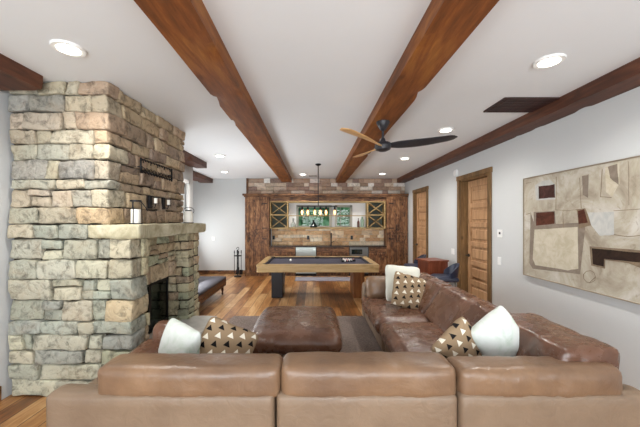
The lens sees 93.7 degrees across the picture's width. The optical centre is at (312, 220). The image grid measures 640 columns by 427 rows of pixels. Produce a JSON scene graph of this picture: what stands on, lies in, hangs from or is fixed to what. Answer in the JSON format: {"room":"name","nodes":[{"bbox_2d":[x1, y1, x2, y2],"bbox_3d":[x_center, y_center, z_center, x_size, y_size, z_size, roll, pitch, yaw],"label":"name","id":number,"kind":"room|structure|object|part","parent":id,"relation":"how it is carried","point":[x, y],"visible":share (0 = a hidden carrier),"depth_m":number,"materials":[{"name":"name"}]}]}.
{"room":"recreation room","nodes":[
{"label":"recreation room","id":0,"kind":"room"},
{"bbox_2d":[0,90,192,399],"bbox_3d":[-2.885,0.180,1.960,0.390,2.960,9.520,0,0,0],"label":"wall","id":1,"kind":"structure","parent":0,"point":[6,183],"depth_m":2.81,"materials":[{"name":"white paint"}]},
{"bbox_2d":[181,179,189,209],"bbox_3d":[-2.625,0.260,5.550,0.050,2.200,1.600,0,0,0],"label":"window","id":2,"kind":"structure","parent":1,"relation":"in","point":[187,182],"depth_m":6.28,"materials":[{"name":"white paint"}]},
{"bbox_2d":[0,274,368,426],"bbox_3d":[-0.525,1.710,3.375,7.150,0.100,12.350,0,0,0],"label":"floor","id":3,"kind":"structure","parent":0,"point":[244,295],"depth_m":6.07,"materials":[{"name":"brown wood"}]},
{"bbox_2d":[7,81,215,395],"bbox_3d":[-2.100,0.194,3.660,1.514,3.012,1.797,0,0,0],"label":"stone fireplace","id":4,"kind":"object","parent":3,"relation":"on","point":[87,285],"visible":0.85,"depth_m":2.81,"materials":[{"name":"beige stone"}]},
{"bbox_2d":[129,200,147,223],"bbox_3d":[-1.746,-0.082,2.992,0.161,0.240,0.123,0,0,-42],"label":"candle lantern","id":5,"kind":"object","parent":4,"relation":"on","point":[135,213],"visible":0.92,"depth_m":2.94,"materials":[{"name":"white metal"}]},
{"bbox_2d":[131,209,140,222],"bbox_3d":[-1.760,-0.043,2.980,0.090,0.138,0.090,0,0,0],"label":"candle","id":6,"kind":"object","parent":5,"relation":"on","point":[135,213],"depth_m":2.94,"materials":[{"name":"wax"}]},
{"bbox_2d":[148,195,158,208],"bbox_3d":[-1.853,-0.215,3.490,0.114,0.150,0.068,0,0,0],"label":"candle sconce","id":7,"kind":"object","parent":4,"relation":"attached to","point":[150,206],"visible":1,"depth_m":3.47,"materials":[{"name":"black metal"}]},
{"bbox_2d":[136,158,172,181],"bbox_3d":[-1.900,-0.598,3.605,0.100,0.165,0.729,0,0,0],"label":"wall ornament","id":8,"kind":"object","parent":4,"relation":"attached to","point":[141,159],"visible":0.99,"depth_m":3.51,"materials":[{"name":"black metal"}]},
{"bbox_3d":[-1.968,1.045,3.590,0.005,0.530,0.900,0,0,0],"label":"glass door","id":9,"kind":"part","parent":4,"relation":"part of","materials":[{"name":"black glass"}]},
{"bbox_3d":[-1.968,1.045,3.590,0.025,0.570,0.940,0,0,0],"label":"door frame","id":10,"kind":"part","parent":4,"relation":"part of","materials":[{"name":"black metal"}]},
{"bbox_2d":[161,197,170,209],"bbox_3d":[-1.853,-0.215,3.800,0.114,0.150,0.068,0,0,0],"label":"candle sconce","id":11,"kind":"object","parent":4,"relation":"attached to","point":[162,198],"visible":1,"depth_m":3.78,"materials":[{"name":"black metal"}]},
{"bbox_2d":[183,207,193,222],"bbox_3d":[-1.760,-0.076,4.240,0.138,0.228,0.138,0,0,45],"label":"candle lantern","id":12,"kind":"object","parent":4,"relation":"on","point":[188,214],"visible":0.95,"depth_m":4.19,"materials":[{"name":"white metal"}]},
{"bbox_2d":[184,211,192,221],"bbox_3d":[-1.760,-0.054,4.240,0.124,0.160,0.124,0,0,0],"label":"candle","id":13,"kind":"object","parent":12,"relation":"on","point":[188,215],"depth_m":4.19,"materials":[{"name":"wax"}]},
{"bbox_2d":[198,276,225,304],"bbox_3d":[-2.296,1.453,5.960,0.684,0.414,1.775,0,0,0],"label":"leather bench","id":14,"kind":"object","parent":3,"relation":"on","point":[208,285],"visible":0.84,"depth_m":6.02,"materials":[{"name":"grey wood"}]},
{"bbox_2d":[234,247,242,276],"bbox_3d":[-2.220,1.222,8.850,0.240,0.876,0.240,0,0,24],"label":"fireplace tool set","id":15,"kind":"object","parent":3,"relation":"on","point":[237,255],"visible":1,"depth_m":8.84,"materials":[{"name":"black metal"}]},
{"bbox_2d":[245,197,270,275],"bbox_3d":[-1.670,0.480,9.115,0.720,2.360,0.446,0,0,0],"label":"tall cabinet","id":16,"kind":"object","parent":3,"relation":"on","point":[257,209],"visible":0.94,"depth_m":8.95,"materials":[{"name":"brown wood"}]},
{"bbox_3d":[-1.670,1.000,8.953,0.594,1.150,0.034,0,0,0],"label":"door","id":17,"kind":"part","parent":16,"relation":"part of","materials":[{"name":"brown wood"}]},
{"bbox_3d":[-1.670,-0.140,8.953,0.594,0.950,0.034,0,0,0],"label":"door","id":18,"kind":"part","parent":16,"relation":"part of","materials":[{"name":"brown wood"}]},
{"bbox_2d":[242,194,408,200],"bbox_3d":[0.370,-0.690,9.085,4.940,0.220,0.390,0,0,0],"label":"crown molding","id":19,"kind":"structure","parent":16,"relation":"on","point":[272,197],"depth_m":8.93,"materials":[{"name":"brown wood"}]},
{"bbox_2d":[269,247,295,275],"bbox_3d":[-0.915,1.224,9.111,0.780,0.873,0.438,0,0,0],"label":"base cabinet","id":20,"kind":"object","parent":3,"relation":"on","point":[273,251],"visible":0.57,"depth_m":8.95,"materials":[{"name":"brown wood"}]},
{"bbox_3d":[-0.915,0.880,8.960,0.768,0.160,0.020,0,0,0],"label":"drawer","id":21,"kind":"part","parent":20,"relation":"part of","materials":[{"name":"brown wood"}]},
{"bbox_3d":[-0.915,1.258,8.953,0.768,0.575,0.034,0,0,0],"label":"door","id":22,"kind":"part","parent":20,"relation":"part of","materials":[{"name":"brown wood"}]},
{"bbox_2d":[229,316,381,351],"bbox_3d":[0.168,1.643,3.666,3.073,0.030,2.945,0,0,0],"label":"shag rug","id":23,"kind":"object","parent":3,"relation":"on","point":[357,336],"visible":0.09,"depth_m":4.41,"materials":[{"name":"grey carpet"}]},
{"bbox_2d":[252,306,341,357],"bbox_3d":[-0.196,1.395,3.685,1.043,0.469,1.231,0,0,0],"label":"leather ottoman","id":24,"kind":"object","parent":23,"relation":"on","point":[281,330],"visible":0.83,"depth_m":3.25,"materials":[{"name":"brown leather"}]},
{"bbox_2d":[46,272,639,426],"bbox_3d":[0.207,1.216,3.413,3.568,0.836,3.337,0,0,0],"label":"sectional sofa","id":25,"kind":"object","parent":23,"relation":"on","point":[558,375],"visible":0.82,"depth_m":1.76,"materials":[{"name":"leather"}]},
{"bbox_2d":[96,339,159,382],"bbox_3d":[-1.279,1.129,2.290,0.324,0.236,0.677,0,0,0],"label":"cushion","id":26,"kind":"object","parent":25,"relation":"on","point":[150,345],"depth_m":2.40,"materials":[{"name":"brown leather"}]},
{"bbox_2d":[152,320,168,343],"bbox_3d":[-1.246,1.038,2.581,0.246,0.360,0.201,0,0,0],"label":"cushion","id":27,"kind":"object","parent":25,"relation":"on","point":[159,328],"depth_m":2.50,"materials":[{"name":"brown leather"}]},
{"bbox_3d":[-0.901,1.310,2.235,1.350,0.584,0.973,0,0,0],"label":"frame","id":28,"kind":"part","parent":25,"relation":"part of","materials":[{"name":"leather"}]},
{"bbox_2d":[158,318,201,353],"bbox_3d":[-1.061,1.020,2.363,0.441,0.426,0.207,0,0,32],"label":"throw pillow","id":29,"kind":"object","parent":25,"relation":"on","point":[177,337],"visible":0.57,"depth_m":2.29,"materials":[{"name":"fabric"}]},
{"bbox_2d":[98,353,282,396],"bbox_3d":[-0.743,0.965,1.878,1.101,0.210,0.260,0,0,0],"label":"cushion","id":30,"kind":"object","parent":25,"relation":"on","point":[139,374],"depth_m":1.76,"materials":[{"name":"brown leather"}]},
{"bbox_2d":[199,317,257,353],"bbox_3d":[-0.719,1.060,2.420,0.543,0.515,0.250,0,0,-7],"label":"throw pillow","id":31,"kind":"object","parent":25,"relation":"on","point":[219,336],"visible":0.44,"depth_m":2.40,"materials":[{"name":"fabric"}]},
{"bbox_3d":[1.305,1.316,4.975,0.970,0.574,0.214,0,0,0],"label":"arm","id":32,"kind":"part","parent":25,"relation":"part of","materials":[{"name":"leather"}]},
{"bbox_3d":[0.317,1.310,2.224,1.072,0.583,0.952,0,0,0],"label":"frame","id":33,"kind":"part","parent":25,"relation":"part of","materials":[{"name":"leather"}]},
{"bbox_2d":[281,351,455,397],"bbox_3d":[0.332,0.963,1.881,1.060,0.216,0.272,0,0,0],"label":"cushion","id":34,"kind":"object","parent":25,"relation":"on","point":[374,374],"depth_m":1.76,"materials":[{"name":"beige leather"}]},
{"bbox_3d":[1.385,1.310,4.355,1.093,0.584,1.454,0,0,0],"label":"frame","id":35,"kind":"part","parent":25,"relation":"part of","materials":[{"name":"leather"}]},
{"bbox_2d":[366,275,385,297],"bbox_3d":[1.102,1.060,4.740,0.536,0.374,0.278,0,0,0],"label":"cushion","id":36,"kind":"object","parent":25,"relation":"on","point":[375,285],"depth_m":4.64,"materials":[{"name":"beige leather"}]},
{"bbox_2d":[361,296,430,333],"bbox_3d":[1.170,1.310,4.250,0.816,0.266,1.258,0,0,0],"label":"seat cushion","id":37,"kind":"object","parent":25,"relation":"on","point":[379,311],"depth_m":3.89,"materials":[{"name":"brown leather"}]},
{"bbox_2d":[385,265,419,300],"bbox_3d":[1.361,0.960,4.521,0.594,0.567,0.240,0,0,-7],"label":"throw pillow","id":38,"kind":"object","parent":25,"relation":"on","point":[390,270],"visible":0.38,"depth_m":4.51,"materials":[{"name":"beige fabric"}]},
{"bbox_2d":[391,272,425,308],"bbox_3d":[1.329,0.985,4.141,0.573,0.531,0.256,0,0,-5],"label":"throw pillow","id":39,"kind":"object","parent":25,"relation":"on","point":[408,290],"visible":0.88,"depth_m":4.07,"materials":[{"name":"fabric"}]},
{"bbox_2d":[380,321,443,351],"bbox_3d":[1.181,1.311,3.141,0.803,0.268,0.998,0,0,0],"label":"seat cushion","id":40,"kind":"object","parent":25,"relation":"on","point":[398,336],"depth_m":3.15,"materials":[{"name":"brown leather"}]},
{"bbox_2d":[418,272,450,312],"bbox_3d":[1.600,1.025,4.357,0.416,0.415,1.012,0,0,0],"label":"cushion","id":41,"kind":"object","parent":25,"relation":"on","point":[433,284],"depth_m":3.99,"materials":[{"name":"brown leather"}]},
{"bbox_2d":[431,317,481,358],"bbox_3d":[1.119,1.006,2.279,0.523,0.516,0.184,0,0,-18],"label":"throw pillow","id":42,"kind":"object","parent":25,"relation":"on","point":[457,340],"visible":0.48,"depth_m":2.22,"materials":[{"name":"fabric"}]},
{"bbox_2d":[424,286,510,331],"bbox_3d":[1.599,1.025,3.235,0.419,0.417,1.190,0,0,0],"label":"cushion","id":43,"kind":"object","parent":25,"relation":"on","point":[449,303],"depth_m":3.29,"materials":[{"name":"brown leather"}]},
{"bbox_2d":[471,305,518,356],"bbox_3d":[1.420,0.910,2.299,0.497,0.496,0.217,0,0,-10],"label":"throw pillow","id":44,"kind":"object","parent":25,"relation":"on","point":[496,333],"visible":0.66,"depth_m":2.23,"materials":[{"name":"fabric"}]},
{"bbox_2d":[447,355,621,396],"bbox_3d":[1.351,0.970,1.873,0.992,0.202,0.255,0,0,0],"label":"cushion","id":45,"kind":"object","parent":25,"relation":"on","point":[518,375],"depth_m":1.76,"materials":[{"name":"beige leather"}]},
{"bbox_3d":[1.426,1.310,2.225,1.130,0.584,0.953,0,0,0],"label":"frame","id":46,"kind":"part","parent":25,"relation":"part of","materials":[{"name":"leather"}]},
{"bbox_2d":[509,313,619,372],"bbox_3d":[1.704,0.984,2.249,0.486,0.374,0.800,0,0,0],"label":"cushion","id":47,"kind":"object","parent":25,"relation":"on","point":[540,337],"depth_m":2.01,"materials":[{"name":"brown leather"}]},
{"bbox_2d":[296,247,315,275],"bbox_3d":[-0.210,1.225,9.104,0.620,0.870,0.432,0,0,0],"label":"dishwasher","id":48,"kind":"object","parent":3,"relation":"on","point":[300,251],"visible":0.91,"depth_m":8.94,"materials":[{"name":"silver metal"}]},
{"bbox_2d":[256,256,378,297],"bbox_3d":[0.095,1.259,6.535,2.390,0.802,1.430,0,0,0],"label":"pool table","id":49,"kind":"object","parent":3,"relation":"on","point":[277,265],"visible":1,"depth_m":6.42,"materials":[{"name":"brown wood"}]},
{"bbox_3d":[-0.770,1.330,6.685,0.240,0.660,0.530,0,0,0],"label":"leg","id":50,"kind":"part","parent":49,"relation":"part of","materials":[{"name":"black paint"}]},
{"bbox_3d":[0.095,0.882,6.535,2.390,0.045,1.430,0,0,0],"label":"rail","id":51,"kind":"part","parent":49,"relation":"part of","materials":[{"name":"brown wood"}]},
{"bbox_2d":[340,258,355,261],"bbox_3d":[0.773,0.873,6.580,0.320,0.045,0.332,0,0,0],"label":"ball rack","id":52,"kind":"object","parent":49,"relation":"on","point":[341,260],"visible":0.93,"depth_m":6.53,"materials":[{"name":"black paint"}]},
{"bbox_3d":[0.980,1.330,6.685,0.240,0.660,0.530,0,0,0],"label":"leg","id":53,"kind":"part","parent":49,"relation":"part of","materials":[{"name":"brown wood"}]},
{"bbox_2d":[295,277,349,280],"bbox_3d":[0.350,1.653,8.475,1.700,0.013,0.550,0,0,0],"label":"floor mat","id":54,"kind":"object","parent":3,"relation":"on","point":[296,278],"visible":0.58,"depth_m":8.37,"materials":[{"name":"grey fabric"}]},
{"bbox_2d":[316,247,348,275],"bbox_3d":[0.595,1.224,9.111,0.980,0.873,0.438,0,0,0],"label":"base cabinet","id":55,"kind":"object","parent":3,"relation":"on","point":[320,251],"visible":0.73,"depth_m":8.95,"materials":[{"name":"brown wood"}]},
{"bbox_3d":[0.350,0.880,8.960,0.478,0.160,0.020,0,0,0],"label":"drawer","id":56,"kind":"part","parent":55,"relation":"part of","materials":[{"name":"brown wood"}]},
{"bbox_3d":[0.350,1.258,8.953,0.478,0.575,0.034,0,0,0],"label":"door","id":57,"kind":"part","parent":55,"relation":"part of","materials":[{"name":"brown wood"}]},
{"bbox_2d":[269,245,386,246],"bbox_3d":[0.445,0.770,9.123,3.500,0.030,0.385,0,0,0],"label":"countertop","id":58,"kind":"structure","parent":55,"relation":"on","point":[270,245],"depth_m":8.93,"materials":[{"name":"stone"}]},
{"bbox_3d":[0.840,0.880,8.960,0.478,0.160,0.020,0,0,0],"label":"drawer","id":59,"kind":"part","parent":55,"relation":"part of","materials":[{"name":"brown wood"}]},
{"bbox_3d":[0.840,1.258,8.953,0.478,0.575,0.034,0,0,0],"label":"door","id":60,"kind":"part","parent":55,"relation":"part of","materials":[{"name":"brown wood"}]},
{"bbox_2d":[349,247,367,275],"bbox_3d":[1.375,1.225,9.128,0.570,0.870,0.384,0,0,0],"label":"ice maker","id":61,"kind":"object","parent":3,"relation":"on","point":[353,251],"visible":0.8,"depth_m":8.94,"materials":[{"name":"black metal"}]},
{"bbox_2d":[368,247,385,275],"bbox_3d":[1.930,1.224,9.111,0.530,0.873,0.438,0,0,0],"label":"base cabinet","id":62,"kind":"object","parent":3,"relation":"on","point":[377,254],"visible":0.68,"depth_m":8.95,"materials":[{"name":"brown wood"}]},
{"bbox_3d":[1.930,0.880,8.960,0.518,0.160,0.020,0,0,0],"label":"drawer","id":63,"kind":"part","parent":62,"relation":"part of","materials":[{"name":"brown wood"}]},
{"bbox_3d":[1.930,1.258,8.953,0.518,0.575,0.034,0,0,0],"label":"door","id":64,"kind":"part","parent":62,"relation":"part of","materials":[{"name":"brown wood"}]},
{"bbox_2d":[384,197,407,265],"bbox_3d":[2.515,0.480,9.115,0.630,2.360,0.446,0,0,0],"label":"tall cabinet","id":65,"kind":"object","parent":3,"relation":"on","point":[396,208],"visible":0.7,"depth_m":8.95,"materials":[{"name":"brown wood"}]},
{"bbox_3d":[2.388,1.000,8.953,0.249,1.150,0.034,0,0,0],"label":"door","id":66,"kind":"part","parent":65,"relation":"part of","materials":[{"name":"brown wood"}]},
{"bbox_3d":[2.388,-0.140,8.953,0.249,0.950,0.034,0,0,0],"label":"door","id":67,"kind":"part","parent":65,"relation":"part of","materials":[{"name":"brown wood"}]},
{"bbox_3d":[2.643,1.000,8.953,0.249,1.150,0.034,0,0,0],"label":"door","id":68,"kind":"part","parent":65,"relation":"part of","materials":[{"name":"brown wood"}]},
{"bbox_3d":[2.643,-0.140,8.953,0.249,0.950,0.034,0,0,0],"label":"door","id":69,"kind":"part","parent":65,"relation":"part of","materials":[{"name":"brown wood"}]},
{"bbox_2d":[403,254,425,267],"bbox_3d":[2.342,1.218,6.849,0.463,0.886,0.432,0,0,0],"label":"bar stool","id":70,"kind":"object","parent":3,"relation":"on","point":[415,264],"visible":0.27,"depth_m":6.89,"materials":[{"name":"blue leather"}]},
{"bbox_3d":[2.321,1.051,6.849,0.413,0.107,0.432,0,0,0],"label":"seat","id":71,"kind":"part","parent":70,"relation":"part of","materials":[{"name":"blue leather"}]},
{"bbox_3d":[2.463,0.917,6.850,0.221,0.285,0.424,0,0,0],"label":"backrest","id":72,"kind":"part","parent":70,"relation":"part of","materials":[{"name":"blue leather"}]},
{"bbox_2d":[416,258,448,282],"bbox_3d":[2.460,1.230,6.200,0.480,0.860,0.440,0,0,-14],"label":"pedestal table","id":73,"kind":"object","parent":3,"relation":"on","point":[430,266],"visible":0.45,"depth_m":6.04,"materials":[{"name":"red wood"}]},
{"bbox_2d":[431,263,459,286],"bbox_3d":[2.421,1.218,5.475,0.463,0.886,0.432,0,0,8],"label":"bar stool","id":74,"kind":"object","parent":3,"relation":"on","point":[450,275],"visible":0.7,"depth_m":5.32,"materials":[{"name":"blue fabric"}]},
{"bbox_3d":[2.399,1.050,5.479,0.414,0.107,0.432,0,0,8],"label":"seat","id":75,"kind":"part","parent":74,"relation":"part of","materials":[{"name":"blue fabric"}]},
{"bbox_3d":[2.542,0.917,5.460,0.221,0.285,0.424,0,0,8],"label":"backrest","id":76,"kind":"part","parent":74,"relation":"part of","materials":[{"name":"blue fabric"}]},
{"bbox_2d":[193,179,394,269],"bbox_3d":[-0.525,0.180,9.450,7.150,2.960,0.200,0,0,0],"label":"wall","id":77,"kind":"structure","parent":0,"point":[219,204],"depth_m":9.35,"materials":[{"name":"white paint"}]},
{"bbox_2d":[198,270,244,273],"bbox_3d":[-2.985,1.605,9.340,1.830,0.110,0.020,0,0,0],"label":"baseboard","id":78,"kind":"structure","parent":77,"relation":"attached to","point":[199,271],"depth_m":9.33,"materials":[{"name":"brown wood"}]},
{"bbox_2d":[246,178,248,193],"bbox_3d":[-2.030,-1.020,9.300,0.060,0.560,0.100,0,0,0],"label":"trim","id":79,"kind":"structure","parent":77,"relation":"attached to","point":[247,186],"depth_m":9.25,"materials":[{"name":"brown wood"}]},
{"bbox_2d":[270,201,288,228],"bbox_3d":[-1.025,-0.165,9.170,0.550,0.830,0.300,0,0,0],"label":"wine rack","id":80,"kind":"object","parent":77,"relation":"attached to","point":[279,210],"visible":0.96,"depth_m":9.22,"materials":[{"name":"brown wood"}]},
{"bbox_3d":[-1.025,-0.165,9.312,0.480,0.760,0.015,0,0,0],"label":"panel","id":81,"kind":"part","parent":80,"relation":"part of","materials":[{"name":"paint"}]},
{"bbox_2d":[296,205,331,226],"bbox_3d":[0.030,-0.130,9.385,1.100,0.700,0.170,0,0,0],"label":"window","id":82,"kind":"structure","parent":77,"relation":"in","point":[297,207],"depth_m":9.31,"materials":[{"name":"clear glass"}]},
{"bbox_2d":[248,179,404,193],"bbox_3d":[0.416,-1.020,9.311,4.854,0.561,0.085,0,0,0],"label":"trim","id":83,"kind":"structure","parent":77,"relation":"attached to","point":[256,186],"depth_m":9.28,"materials":[{"name":"brown brick"}]},
{"bbox_2d":[289,203,364,226],"bbox_3d":[0.440,-0.200,9.338,2.440,0.880,0.025,0,0,0],"label":"backsplash","id":84,"kind":"structure","parent":77,"relation":"attached to","point":[357,208],"depth_m":9.32,"materials":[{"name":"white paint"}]},
{"bbox_2d":[288,201,366,228],"bbox_3d":[0.440,-0.165,9.170,2.360,0.830,0.300,0,0,0],"label":"bar shelf","id":85,"kind":"object","parent":77,"relation":"attached to","point":[288,201],"visible":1,"depth_m":9.02,"materials":[{"name":"brown wood"}]},
{"bbox_3d":[0.440,-0.142,9.055,2.360,0.025,0.010,0,0,0],"label":"shelf rail","id":86,"kind":"part","parent":85,"relation":"part of","materials":[{"name":"brown wood"}]},
{"bbox_2d":[360,217,363,226],"bbox_3d":[1.500,0.048,9.140,0.110,0.325,0.110,0,0,0],"label":"glass bottle","id":87,"kind":"object","parent":85,"relation":"on","point":[362,219],"visible":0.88,"depth_m":9.10,"materials":[{"name":"glass"}]},
{"bbox_2d":[272,229,383,244],"bbox_3d":[0.460,0.510,9.328,3.479,0.499,0.054,0,0,0],"label":"backsplash","id":88,"kind":"structure","parent":77,"relation":"attached to","point":[361,235],"depth_m":9.31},
{"bbox_2d":[335,205,351,226],"bbox_3d":[0.950,-0.130,9.385,0.540,0.700,0.170,0,0,0],"label":"window","id":89,"kind":"structure","parent":77,"relation":"in","point":[338,206],"depth_m":9.31,"materials":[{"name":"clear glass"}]},
{"bbox_2d":[365,201,384,228],"bbox_3d":[1.905,-0.165,9.170,0.550,0.830,0.300,0,0,0],"label":"wine rack","id":90,"kind":"object","parent":77,"relation":"attached to","point":[374,210],"visible":0.89,"depth_m":9.20,"materials":[{"name":"brown wood"}]},
{"bbox_3d":[1.905,-0.165,9.312,0.480,0.760,0.015,0,0,0],"label":"panel","id":91,"kind":"part","parent":90,"relation":"part of","materials":[{"name":"paint"}]},
{"bbox_2d":[0,0,639,178],"bbox_3d":[-0.525,-1.350,3.375,7.150,0.100,12.350,0,0,0],"label":"ceiling","id":92,"kind":"structure","parent":0,"point":[311,70],"depth_m":2.52,"materials":[{"name":"white paint"}]},
{"bbox_2d":[0,53,42,89],"bbox_3d":[-2.655,-1.234,0.049,0.455,0.132,5.304,0,0,0],"label":"ceiling beam","id":93,"kind":"structure","parent":92,"relation":"attached to","point":[13,75],"depth_m":2.53,"materials":[{"name":"brown wood"}]},
{"bbox_2d":[49,39,86,57],"bbox_3d":[-1.840,-1.288,2.260,0.220,0.024,0.220,0,0,0],"label":"recessed light","id":94,"kind":"object","parent":92,"relation":"in","point":[68,48],"visible":1,"depth_m":2.23,"materials":[{"name":"white paint"}]},
{"bbox_2d":[181,150,206,167],"bbox_3d":[-2.535,-1.234,5.610,0.313,0.132,2.221,0,0,0],"label":"ceiling beam","id":95,"kind":"structure","parent":92,"relation":"attached to","point":[190,160],"depth_m":6.16,"materials":[{"name":"brown wood"}]},
{"bbox_2d":[193,171,212,182],"bbox_3d":[-3.310,-1.234,8.035,0.384,0.131,2.632,0,0,0],"label":"ceiling beam","id":96,"kind":"structure","parent":92,"relation":"attached to","point":[200,178],"depth_m":8.55,"materials":[{"name":"brown wood"}]},
{"bbox_2d":[135,0,291,182],"bbox_3d":[-0.803,-1.233,3.376,0.305,0.134,11.954,0,0,0],"label":"ceiling beam","id":97,"kind":"structure","parent":92,"relation":"attached to","point":[187,25],"depth_m":2.25,"materials":[{"name":"brown wood"}]},
{"bbox_2d":[298,163,336,214],"bbox_3d":[0.110,-0.715,6.900,0.900,1.170,0.130,0,0,0],"label":"chandelier","id":98,"kind":"object","parent":92,"relation":"hanging from","point":[317,164],"visible":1,"depth_m":6.89,"materials":[{"name":"black metal"}]},
{"bbox_3d":[0.120,-0.800,6.900,0.021,0.940,0.022,0,0,0],"label":"rod","id":99,"kind":"part","parent":98,"relation":"part of","materials":[{"name":"black metal"}]},
{"bbox_2d":[336,0,498,182],"bbox_3d":[0.845,-1.234,3.375,0.296,0.133,11.950,0,0,0],"label":"ceiling beam","id":100,"kind":"structure","parent":92,"relation":"attached to","point":[445,25],"depth_m":2.20,"materials":[{"name":"brown wood"}]},
{"bbox_2d":[340,120,457,156],"bbox_3d":[0.924,-0.995,3.644,1.315,0.360,1.382,0,0,0],"label":"ceiling fan","id":101,"kind":"object","parent":100,"relation":"hanging from","point":[383,145],"visible":0.99,"depth_m":3.46,"materials":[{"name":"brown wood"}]},
{"bbox_3d":[0.551,-0.889,3.225,0.731,0.066,0.167,0,0,-45],"label":"blade","id":102,"kind":"part","parent":101,"relation":"part of","materials":[{"name":"brown wood"}]},
{"bbox_3d":[0.694,-0.889,3.975,0.167,0.066,0.731,0,0,-13],"label":"blade","id":103,"kind":"part","parent":101,"relation":"part of","materials":[{"name":"brown wood"}]},
{"bbox_3d":[1.246,-0.889,3.427,0.731,0.066,0.167,0,0,23],"label":"blade","id":104,"kind":"part","parent":101,"relation":"part of","materials":[{"name":"black wood"}]},
{"bbox_2d":[438,127,453,132],"bbox_3d":[1.900,-1.288,4.290,0.220,0.024,0.220,0,0,0],"label":"recessed light","id":105,"kind":"object","parent":92,"relation":"in","point":[446,129],"visible":1,"depth_m":4.26,"materials":[{"name":"white paint"}]},
{"bbox_2d":[397,57,639,182],"bbox_3d":[2.725,-1.234,3.375,0.255,0.132,11.952,0,0,0],"label":"ceiling beam","id":106,"kind":"structure","parent":92,"relation":"attached to","point":[625,78],"depth_m":3.34,"materials":[{"name":"brown wood"}]},
{"bbox_2d":[483,97,559,112],"bbox_3d":[2.310,-1.290,3.360,0.580,0.020,0.400,0,0,0],"label":"ceiling hatch","id":107,"kind":"object","parent":92,"relation":"attached to","point":[507,104],"visible":1,"depth_m":3.32,"materials":[{"name":"brown wood"}]},
{"bbox_3d":[2.325,-1.292,3.360,0.550,0.016,0.340,0,0,0],"label":"panel","id":108,"kind":"part","parent":107,"relation":"part of","materials":[{"name":"brown wood"}]},
{"bbox_2d":[532,53,566,68],"bbox_3d":[1.920,-1.288,2.440,0.220,0.024,0.220,0,0,0],"label":"recessed light","id":109,"kind":"object","parent":92,"relation":"in","point":[551,60],"visible":1,"depth_m":2.41,"materials":[{"name":"white paint"}]},
{"bbox_2d":[404,86,639,389],"bbox_3d":[2.950,0.180,3.375,0.200,2.960,12.350,0,0,0],"label":"wall","id":110,"kind":"structure","parent":0,"point":[608,130],"depth_m":3.68,"materials":[{"name":"white paint"}]},
{"bbox_2d":[412,186,428,262],"bbox_3d":[2.928,0.403,7.945,0.224,2.515,1.120,0,0,0],"label":"door","id":111,"kind":"structure","parent":110,"relation":"in","point":[420,196],"depth_m":8.07,"materials":[{"name":"brown wood"}]},
{"bbox_2d":[453,169,457,176],"bbox_3d":[2.833,-0.940,5.960,0.035,0.150,0.150,0,0,0],"label":"smoke detector","id":112,"kind":"object","parent":110,"relation":"attached to","point":[455,173],"visible":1,"depth_m":5.93,"materials":[{"name":"white paint"}]},
{"bbox_2d":[456,167,492,303],"bbox_3d":[2.928,0.403,5.330,0.224,2.515,1.150,0,0,0],"label":"door","id":113,"kind":"structure","parent":110,"relation":"in","point":[474,189],"depth_m":5.45,"materials":[{"name":"brown wood"}]},
{"bbox_2d":[497,230,502,237],"bbox_3d":[2.842,0.200,4.560,0.015,0.120,0.130,0,0,0],"label":"thermostat","id":114,"kind":"object","parent":110,"relation":"attached to","point":[499,232],"visible":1,"depth_m":4.54,"materials":[{"name":"white paint"}]},
{"bbox_2d":[523,155,639,304],"bbox_3d":[2.823,0.083,3.065,0.049,1.285,1.890,0,0,0],"label":"painting","id":115,"kind":"object","parent":110,"relation":"attached to","point":[581,225],"visible":1,"depth_m":3.07,"materials":[{"name":"fabric"}]},
{"label":"outside","id":116,"kind":"structure","parent":0,"visible":0},
{"bbox_3d":[0.000,2.810,34.875,60.000,0.100,50.250,0,0,0],"label":"ground","id":117,"kind":"structure","parent":116,"visible":0},
{"bbox_2d":[299,208,346,225],"bbox_3d":[-0.183,0.404,13.344,3.339,4.713,2.506,0,0,0],"label":"tree","id":118,"kind":"object","parent":117,"relation":"on","point":[303,220],"visible":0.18,"depth_m":12.39,"materials":[{"name":"green plant"}]},
{"bbox_2d":[339,208,348,225],"bbox_3d":[2.729,0.114,17.598,4.382,5.292,3.208,0,0,5],"label":"tree","id":119,"kind":"object","parent":117,"relation":"on","point":[346,212],"visible":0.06,"depth_m":16.57,"materials":[{"name":"green plant"}]}
]}

